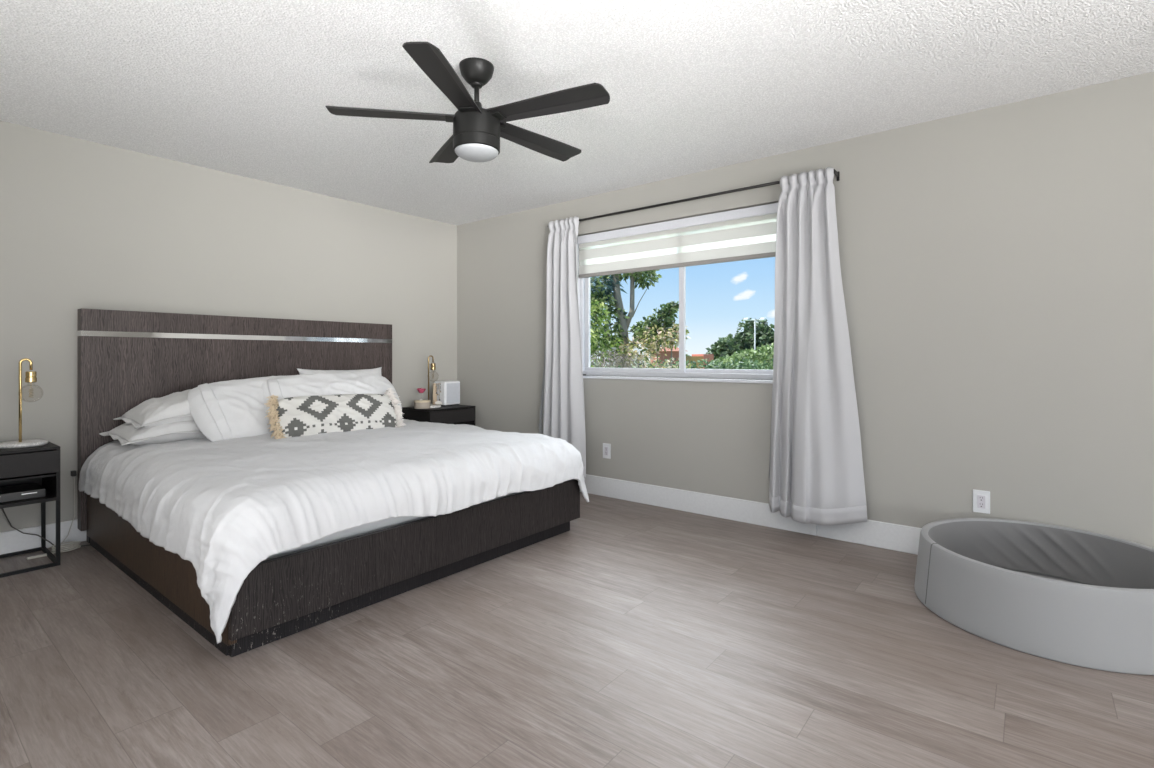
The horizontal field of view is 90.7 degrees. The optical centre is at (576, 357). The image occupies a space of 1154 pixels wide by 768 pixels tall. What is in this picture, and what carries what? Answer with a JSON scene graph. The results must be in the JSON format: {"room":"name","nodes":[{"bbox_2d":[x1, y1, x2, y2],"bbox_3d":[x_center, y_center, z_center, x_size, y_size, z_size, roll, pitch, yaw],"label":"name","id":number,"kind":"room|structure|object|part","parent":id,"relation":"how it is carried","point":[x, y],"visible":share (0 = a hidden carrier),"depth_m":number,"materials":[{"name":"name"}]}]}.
{"room":"bedroom","nodes":[
{"label":"bedroom","id":0,"kind":"room"},
{"bbox_2d":[0,121,456,531],"bbox_3d":[-2.773,-0.105,3.874,0.150,2.440,5.350,0,0,38],"label":"wall","id":1,"kind":"structure","parent":0,"point":[84,224],"depth_m":3.79,"materials":[{"name":"beige paint"}]},
{"bbox_2d":[0,519,86,554],"bbox_3d":[-2.740,1.046,3.784,0.014,0.138,4.950,0,0,38],"label":"baseboard","id":2,"kind":"structure","parent":1,"relation":"attached to","point":[14,540],"depth_m":3.29,"materials":[{"name":"white paint"}]},
{"bbox_2d":[62,470,76,542],"bbox_3d":[-3.015,0.892,3.382,0.035,0.426,0.111,0,0,-7],"label":"power cord","id":3,"kind":"object","parent":1,"relation":"attached to","point":[74,472],"visible":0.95,"depth_m":3.41,"materials":[{"name":"black plastic"}]},
{"bbox_2d":[0,492,1153,767],"bbox_3d":[1.160,1.175,0.746,10.200,0.120,5.350,0,0,38],"label":"floor","id":4,"kind":"structure","parent":0,"point":[634,635],"depth_m":1.99,"materials":[{"name":"laminate"}]},
{"bbox_2d":[0,441,59,577],"bbox_3d":[-3.091,0.796,2.992,0.411,0.637,0.503,0,0,38],"label":"nightstand","id":5,"kind":"object","parent":4,"relation":"on","point":[40,465],"visible":0.8,"depth_m":3.02,"materials":[{"name":"black wood"}]},
{"bbox_2d":[0,483,45,502],"bbox_3d":[-3.034,0.726,3.022,0.232,0.045,0.290,0,0,38],"label":"media box","id":6,"kind":"object","parent":5,"relation":"on","point":[33,490],"visible":1,"depth_m":3.02,"materials":[{"name":"black plastic"}]},
{"bbox_2d":[0,358,47,448],"bbox_3d":[-3.005,0.241,3.085,0.210,0.474,0.210,0,0,38],"label":"table lamp","id":7,"kind":"object","parent":5,"relation":"on","point":[30,377],"visible":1,"depth_m":3.08,"materials":[{"name":"gold stone"}]},
{"bbox_3d":[-2.995,0.230,3.097,0.013,0.454,0.055,0,0,38],"label":"stem","id":8,"kind":"part","parent":7,"relation":"part of","materials":[{"name":"gold metal"}]},
{"bbox_2d":[25,371,36,382],"bbox_3d":[-2.982,0.106,3.113,0.047,0.060,0.047,0,0,38],"label":"socket","id":9,"kind":"object","parent":7,"relation":"attached to","point":[30,377],"depth_m":3.10,"materials":[{"name":"gold metal"}]},
{"bbox_3d":[-3.091,1.107,2.992,0.410,0.017,0.503,0,0,38],"label":"rail","id":10,"kind":"part","parent":5,"relation":"part of","materials":[{"name":"black metal"}]},
{"bbox_3d":[-2.937,0.555,2.870,0.019,0.117,0.497,0,0,38],"label":"drawer","id":11,"kind":"part","parent":5,"relation":"part of","materials":[{"name":"black wood"}]},
{"bbox_3d":[-3.094,0.940,3.305,0.017,0.350,0.017,0,0,38],"label":"leg","id":12,"kind":"part","parent":5,"relation":"part of","materials":[{"name":"black metal"}]},
{"bbox_2d":[2,508,90,549],"bbox_3d":[-3.038,0.814,3.261,0.438,0.598,0.043,0,0,-32],"label":"power cord","id":13,"kind":"object","parent":5,"relation":"hanging from","point":[2,508],"visible":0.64,"depth_m":3.22,"materials":[{"name":"black plastic"}]},
{"bbox_3d":[-2.786,0.940,3.060,0.017,0.350,0.017,0,0,38],"label":"leg","id":14,"kind":"part","parent":5,"relation":"part of","materials":[{"name":"black metal"}]},
{"bbox_2d":[27,553,53,559],"bbox_3d":[-3.001,1.109,3.187,0.020,0.012,0.110,0,0,38],"label":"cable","id":15,"kind":"object","parent":4,"relation":"on","point":[45,554],"visible":0.96,"depth_m":3.17,"materials":[{"name":"white plastic"}]},
{"bbox_2d":[50,541,80,552],"bbox_3d":[-2.940,1.090,3.279,0.101,0.045,0.133,0,0,38],"label":"coiled cord","id":16,"kind":"object","parent":4,"relation":"on","point":[70,545],"visible":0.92,"depth_m":3.27,"materials":[{"name":"white plastic"}]},
{"bbox_2d":[78,308,579,656],"bbox_3d":[-1.483,0.412,3.564,2.215,1.406,2.107,0,0,38],"label":"bed","id":17,"kind":"object","parent":4,"relation":"on","point":[127,359],"visible":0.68,"depth_m":3.28,"materials":[{"name":"brown wood"}]},
{"bbox_3d":[-2.092,0.920,2.756,2.098,0.280,0.032,0,0,38],"label":"rail","id":18,"kind":"part","parent":17,"relation":"part of","materials":[{"name":"brown wood"}]},
{"bbox_3d":[-2.317,-0.226,4.227,0.085,0.131,2.106,0,0,38],"label":"headboard rail","id":19,"kind":"part","parent":17,"relation":"part of","materials":[{"name":"brown wood"}]},
{"bbox_3d":[-2.317,0.451,4.227,0.085,1.158,2.106,0,0,38],"label":"headboard panel","id":20,"kind":"part","parent":17,"relation":"part of","materials":[{"name":"brown wood"}]},
{"bbox_2d":[263,491,524,560],"bbox_3d":[-1.473,0.692,3.556,2.050,0.243,1.940,0,0,38],"label":"mattress","id":21,"kind":"object","parent":17,"relation":"on","point":[390,522],"visible":0.02,"depth_m":2.54,"materials":[{"name":"white fabric"}]},
{"bbox_2d":[78,419,588,643],"bbox_3d":[-1.407,0.738,3.522,2.202,0.548,2.203,0,0,38],"label":"duvet","id":22,"kind":"object","parent":21,"relation":"on","point":[225,507],"visible":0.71,"depth_m":2.67,"materials":[{"name":"white fabric"}]},
{"bbox_2d":[99,420,205,444],"bbox_3d":[-2.442,0.435,3.618,0.505,0.203,0.833,0,0,39],"label":"pillow","id":23,"kind":"object","parent":22,"relation":"on","point":[125,433],"visible":0.33,"depth_m":3.34,"materials":[{"name":"white fabric"}]},
{"bbox_2d":[113,389,193,428],"bbox_3d":[-2.417,0.319,3.666,0.492,0.237,0.808,0,0,39],"label":"pillow","id":24,"kind":"object","parent":23,"relation":"on","point":[174,407],"visible":0.38,"depth_m":3.40,"materials":[{"name":"white fabric"}]},
{"bbox_2d":[187,375,292,441],"bbox_3d":[-2.027,0.330,3.786,0.411,0.411,0.928,0,0,36],"label":"pillow","id":25,"kind":"object","parent":22,"relation":"on","point":[222,410],"visible":0.53,"depth_m":3.50,"materials":[{"name":"white fabric"}]},
{"bbox_2d":[261,372,401,419],"bbox_3d":[-1.698,0.316,3.997,0.383,0.416,0.956,0,0,44],"label":"pillow","id":26,"kind":"object","parent":22,"relation":"on","point":[314,384],"visible":0.41,"depth_m":3.92,"materials":[{"name":"white fabric"}]},
{"bbox_2d":[264,388,405,438],"bbox_3d":[-1.561,0.391,3.750,0.868,0.349,0.276,0,0,-42],"label":"lumbar pillow","id":27,"kind":"object","parent":22,"relation":"on","point":[299,416],"visible":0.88,"depth_m":3.67,"materials":[{"name":"white fabric"}]},
{"bbox_2d":[297,367,381,375],"bbox_3d":[-1.840,0.290,4.550,0.287,0.419,0.730,0,0,36],"label":"pillow","id":28,"kind":"object","parent":22,"relation":"on","point":[377,371],"visible":0.09,"depth_m":4.52,"materials":[{"name":"white fabric"}]},
{"bbox_3d":[-0.630,0.906,2.883,0.032,0.253,2.050,0,0,38],"label":"footboard","id":29,"kind":"part","parent":17,"relation":"part of","materials":[{"name":"brown wood"}]},
{"bbox_2d":[402,405,475,425],"bbox_3d":[-1.274,0.785,5.276,0.411,0.660,0.520,0,0,38],"label":"nightstand","id":30,"kind":"object","parent":4,"relation":"on","point":[457,414],"visible":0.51,"depth_m":5.13,"materials":[{"name":"black wood"}]},
{"bbox_2d":[414,400,430,408],"bbox_3d":[-1.382,0.419,5.093,0.145,0.072,0.145,0,0,38],"label":"jar","id":31,"kind":"object","parent":30,"relation":"on","point":[418,404],"visible":1,"depth_m":5.04,"materials":[{"name":"beige ceramic"}]},
{"bbox_2d":[417,388,425,399],"bbox_3d":[-1.394,0.327,5.104,0.073,0.112,0.080,0,0,16],"label":"ornament","id":32,"kind":"object","parent":31,"relation":"on","point":[420,390],"visible":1,"depth_m":5.09,"materials":[{"name":"pink plant"}]},
{"bbox_3d":[-1.382,0.391,5.093,0.145,0.016,0.145,0,0,38],"label":"lid","id":33,"kind":"part","parent":31,"relation":"part of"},
{"bbox_2d":[428,355,440,407],"bbox_3d":[-1.345,0.218,5.188,0.210,0.474,0.210,0,0,38],"label":"table lamp","id":34,"kind":"object","parent":30,"relation":"on","point":[433,365],"visible":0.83,"depth_m":5.18,"materials":[{"name":"gold stone"}]},
{"bbox_3d":[-1.334,0.207,5.202,0.013,0.454,0.063,0,0,38],"label":"stem","id":35,"kind":"part","parent":34,"relation":"part of","materials":[{"name":"gold metal"}]},
{"bbox_2d":[430,363,435,369],"bbox_3d":[-1.318,0.083,5.222,0.047,0.060,0.047,0,0,38],"label":"socket","id":36,"kind":"object","parent":34,"relation":"attached to","point":[433,365],"depth_m":5.20,"materials":[{"name":"gold metal"}]},
{"bbox_2d":[433,383,440,403],"bbox_3d":[-1.308,0.347,5.299,0.060,0.216,0.090,0,0,38],"label":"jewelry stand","id":37,"kind":"object","parent":30,"relation":"on","point":[435,388],"visible":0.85,"depth_m":5.28,"materials":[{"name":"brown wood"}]},
{"bbox_3d":[-1.323,0.341,5.280,0.016,0.201,0.026,0,0,38],"label":"post","id":38,"kind":"part","parent":37,"relation":"part of","materials":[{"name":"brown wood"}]},
{"bbox_2d":[434,381,459,405],"bbox_3d":[-1.229,0.339,5.411,0.154,0.232,0.200,0,0,34],"label":"speaker","id":39,"kind":"object","parent":30,"relation":"on","point":[449,394],"visible":0.89,"depth_m":5.34},
{"bbox_2d":[447,383,459,402],"bbox_3d":[-1.165,0.334,5.372,0.003,0.186,0.166,0,0,34],"label":"grille","id":40,"kind":"object","parent":39,"relation":"attached to","point":[453,389],"depth_m":5.37,"materials":[{"name":"fabric"}]},
{"bbox_3d":[-1.121,0.532,5.154,0.019,0.117,0.514,0,0,38],"label":"drawer","id":41,"kind":"part","parent":30,"relation":"part of","materials":[{"name":"black wood"}]},
{"bbox_2d":[914,518,1153,674],"bbox_3d":[2.043,0.971,2.484,0.987,0.288,0.987,0,0,-8],"label":"pet bed","id":42,"kind":"object","parent":4,"relation":"on","point":[1077,597],"visible":1,"depth_m":2.30,"materials":[{"name":"grey fabric"}]},
{"bbox_2d":[0,0,1153,224],"bbox_3d":[1.160,-1.400,0.746,10.200,0.150,5.350,0,0,38],"label":"ceiling","id":43,"kind":"structure","parent":0,"point":[244,88],"depth_m":2.70,"materials":[{"name":"paint"}]},
{"bbox_2d":[325,42,609,162],"bbox_3d":[-0.424,-1.113,2.611,1.234,0.424,1.213,0,0,38],"label":"ceiling fan","id":44,"kind":"object","parent":43,"relation":"hanging from","point":[477,130],"visible":1,"depth_m":2.50,"materials":[{"name":"black metal"}]},
{"bbox_3d":[-0.813,-1.077,2.531,0.555,0.033,0.135,0,0,-10],"label":"blade","id":45,"kind":"part","parent":44,"relation":"part of","materials":[{"name":"black laminate"}]},
{"bbox_3d":[-0.507,-1.077,2.235,0.135,0.033,0.555,0,0,8],"label":"blade","id":46,"kind":"part","parent":44,"relation":"part of","materials":[{"name":"black laminate"}]},
{"bbox_3d":[-0.627,-1.077,2.914,0.135,0.033,0.555,0,0,-28],"label":"blade","id":47,"kind":"part","parent":44,"relation":"part of","materials":[{"name":"black laminate"}]},
{"bbox_3d":[-0.456,-0.922,2.594,0.196,0.042,0.196,0,0,38],"label":"light globe","id":48,"kind":"part","parent":44,"relation":"part of","materials":[{"name":"white glass"}]},
{"bbox_3d":[-0.205,-1.077,2.855,0.135,0.033,0.555,0,0,44],"label":"blade","id":49,"kind":"part","parent":44,"relation":"part of","materials":[{"name":"black laminate"}]},
{"bbox_3d":[-0.131,-1.077,2.435,0.555,0.033,0.135,0,0,26],"label":"blade","id":50,"kind":"part","parent":44,"relation":"part of","materials":[{"name":"black laminate"}]},
{"bbox_2d":[457,72,1153,547],"bbox_3d":[2.732,-0.105,2.722,10.200,2.440,0.200,0,0,38],"label":"wall","id":51,"kind":"structure","parent":0,"point":[997,263],"depth_m":3.14,"materials":[{"name":"beige paint"}]},
{"bbox_2d":[603,443,610,458],"bbox_3d":[0.237,0.750,4.573,0.076,0.120,0.009,0,0,38],"label":"wall outlet","id":52,"kind":"object","parent":51,"relation":"attached to","point":[606,447],"visible":1,"depth_m":4.57,"materials":[{"name":"white plastic"}]},
{"bbox_2d":[577,236,772,383],"bbox_3d":[0.776,-0.426,4.231,2.020,1.197,0.163,0,0,38],"label":"window","id":53,"kind":"structure","parent":51,"relation":"in","point":[681,374],"depth_m":4.26,"materials":[{"name":"white plastic"}]},
{"bbox_3d":[0.439,-0.441,4.541,0.937,1.109,0.028,0,0,38],"label":"sash","id":54,"kind":"part","parent":53,"relation":"part of","materials":[{"name":"white plastic"}]},
{"bbox_3d":[0.805,-0.438,4.268,1.960,1.175,0.070,0,0,38],"label":"frame","id":55,"kind":"part","parent":53,"relation":"part of","materials":[{"name":"white plastic"}]},
{"bbox_2d":[577,203,777,277],"bbox_3d":[0.764,-0.843,4.217,1.910,0.352,0.054,0,0,38],"label":"roller shade","id":56,"kind":"object","parent":53,"relation":"attached to","point":[749,233],"visible":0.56,"depth_m":4.19,"materials":[{"name":"white fabric"}]},
{"bbox_3d":[0.758,-0.682,4.209,1.890,0.030,0.022,0,0,38],"label":"rail","id":57,"kind":"part","parent":56,"relation":"part of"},
{"bbox_3d":[0.754,0.161,4.204,2.020,0.022,0.093,0,0,38],"label":"sill","id":58,"kind":"part","parent":53,"relation":"part of","materials":[{"name":"white plastic"}]},
{"bbox_3d":[1.173,-0.441,3.996,0.985,1.109,0.028,0,0,38],"label":"sash","id":59,"kind":"part","parent":53,"relation":"part of","materials":[{"name":"white plastic"}]},
{"bbox_2d":[548,169,839,227],"bbox_3d":[0.678,-1.111,4.166,2.298,0.057,0.097,0,0,38],"label":"curtain rod","id":60,"kind":"object","parent":51,"relation":"attached to","point":[836,173],"visible":0.61,"depth_m":4.00,"materials":[{"name":"brown metal"}]},
{"bbox_2d":[538,216,585,477],"bbox_3d":[-0.162,-0.076,4.753,0.547,2.144,0.093,0,0,38],"label":"curtain","id":61,"kind":"object","parent":60,"relation":"hanging from","point":[562,411],"visible":0.79,"depth_m":4.68,"materials":[{"name":"grey fabric"}]},
{"bbox_2d":[769,167,867,525],"bbox_3d":[1.435,-0.069,3.488,0.602,2.152,0.122,0,0,44],"label":"curtain","id":62,"kind":"object","parent":60,"relation":"hanging from","point":[816,475],"visible":1,"depth_m":3.45,"materials":[{"name":"grey fabric"}]},
{"bbox_2d":[580,474,921,554],"bbox_3d":[2.670,1.039,2.634,9.886,0.152,0.014,0,0,38],"label":"baseboard","id":63,"kind":"structure","parent":51,"relation":"attached to","point":[752,512],"depth_m":3.84,"materials":[{"name":"white paint"}]},
{"bbox_2d":[973,489,989,513],"bbox_3d":[2.159,0.770,3.044,0.076,0.120,0.009,0,0,38],"label":"wall outlet","id":64,"kind":"object","parent":51,"relation":"attached to","point":[981,499],"visible":1,"depth_m":3.04,"materials":[{"name":"white plastic"}]},
{"bbox_2d":[977,495,984,508],"bbox_3d":[2.158,0.770,3.042,0.034,0.068,0.003,0,0,38],"label":"receptacle","id":65,"kind":"object","parent":64,"relation":"attached to","point":[980,498],"depth_m":3.04,"materials":[{"name":"white plastic"}]},
{"label":"outside","id":66,"kind":"structure","parent":0,"visible":0},
{"bbox_3d":[64.257,4.215,120.150,280.000,0.200,259.400,0,0,39],"label":"ground","id":67,"kind":"structure","parent":66,"visible":0},
{"bbox_2d":[590,298,623,367],"bbox_3d":[0.004,1.585,8.623,1.233,5.066,1.137,0,0,38],"label":"shrub","id":68,"kind":"object","parent":67,"relation":"on","point":[597,328],"visible":0.28,"depth_m":8.54,"materials":[{"name":"green plant"}]},
{"bbox_2d":[590,349,646,367],"bbox_3d":[0.482,1.989,8.306,0.952,4.258,0.864,0,0,-28],"label":"shrub","id":69,"kind":"object","parent":67,"relation":"on","point":[616,360],"visible":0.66,"depth_m":8.19,"materials":[{"name":"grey plant"}]},
{"bbox_2d":[590,270,678,367],"bbox_3d":[0.753,0.866,9.009,1.654,6.512,1.465,0,0,38],"label":"tree","id":70,"kind":"object","parent":67,"relation":"on","point":[598,291],"visible":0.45,"depth_m":8.90,"materials":[{"name":"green plant"}]},
{"bbox_2d":[606,320,690,368],"bbox_3d":[1.168,1.770,8.779,1.150,4.697,1.424,0,0,38],"label":"shrub","id":71,"kind":"object","parent":67,"relation":"on","point":[666,341],"visible":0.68,"depth_m":8.72,"materials":[{"name":"beige plant"}]},
{"bbox_2d":[650,347,713,368],"bbox_3d":[7.368,1.615,41.008,4.050,5.000,3.400,0,0,-5],"label":"house","id":72,"kind":"structure","parent":67,"relation":"on","point":[675,353],"depth_m":39.62,"materials":[{"name":"brick"}]},
{"bbox_2d":[592,358,772,369],"bbox_3d":[4.425,2.054,18.113,13.786,4.122,1.246,0,0,3],"label":"hedge","id":73,"kind":"object","parent":67,"relation":"on","point":[716,364],"visible":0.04,"depth_m":18.06,"materials":[{"name":"green plant"}]},
{"bbox_2d":[706,342,727,361],"bbox_3d":[12.592,1.275,50.800,4.019,5.694,4.325,0,0,-38],"label":"tree","id":74,"kind":"object","parent":67,"relation":"on","point":[712,351],"visible":0.06,"depth_m":50.09,"materials":[{"name":"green plant"}]},
{"bbox_2d":[705,318,773,368],"bbox_3d":[15.676,0.246,51.108,8.044,7.751,8.767,0,0,38],"label":"tree","id":75,"kind":"object","parent":67,"relation":"on","point":[744,340],"visible":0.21,"depth_m":49.95,"materials":[{"name":"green plant"}]},
{"bbox_2d":[709,343,773,369],"bbox_3d":[8.067,1.672,24.712,4.235,4.922,3.339,0,0,38],"label":"shrub","id":76,"kind":"object","parent":67,"relation":"on","point":[755,355],"visible":0.32,"depth_m":24.54,"materials":[{"name":"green plant"}]},
{"bbox_2d":[743,318,765,349],"bbox_3d":[9.944,0.955,31.869,1.273,6.320,0.364,0,0,5],"label":"floodlight pole","id":77,"kind":"object","parent":67,"relation":"on","point":[744,319],"visible":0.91,"depth_m":31.85,"materials":[{"name":"grey metal"}]}
]}

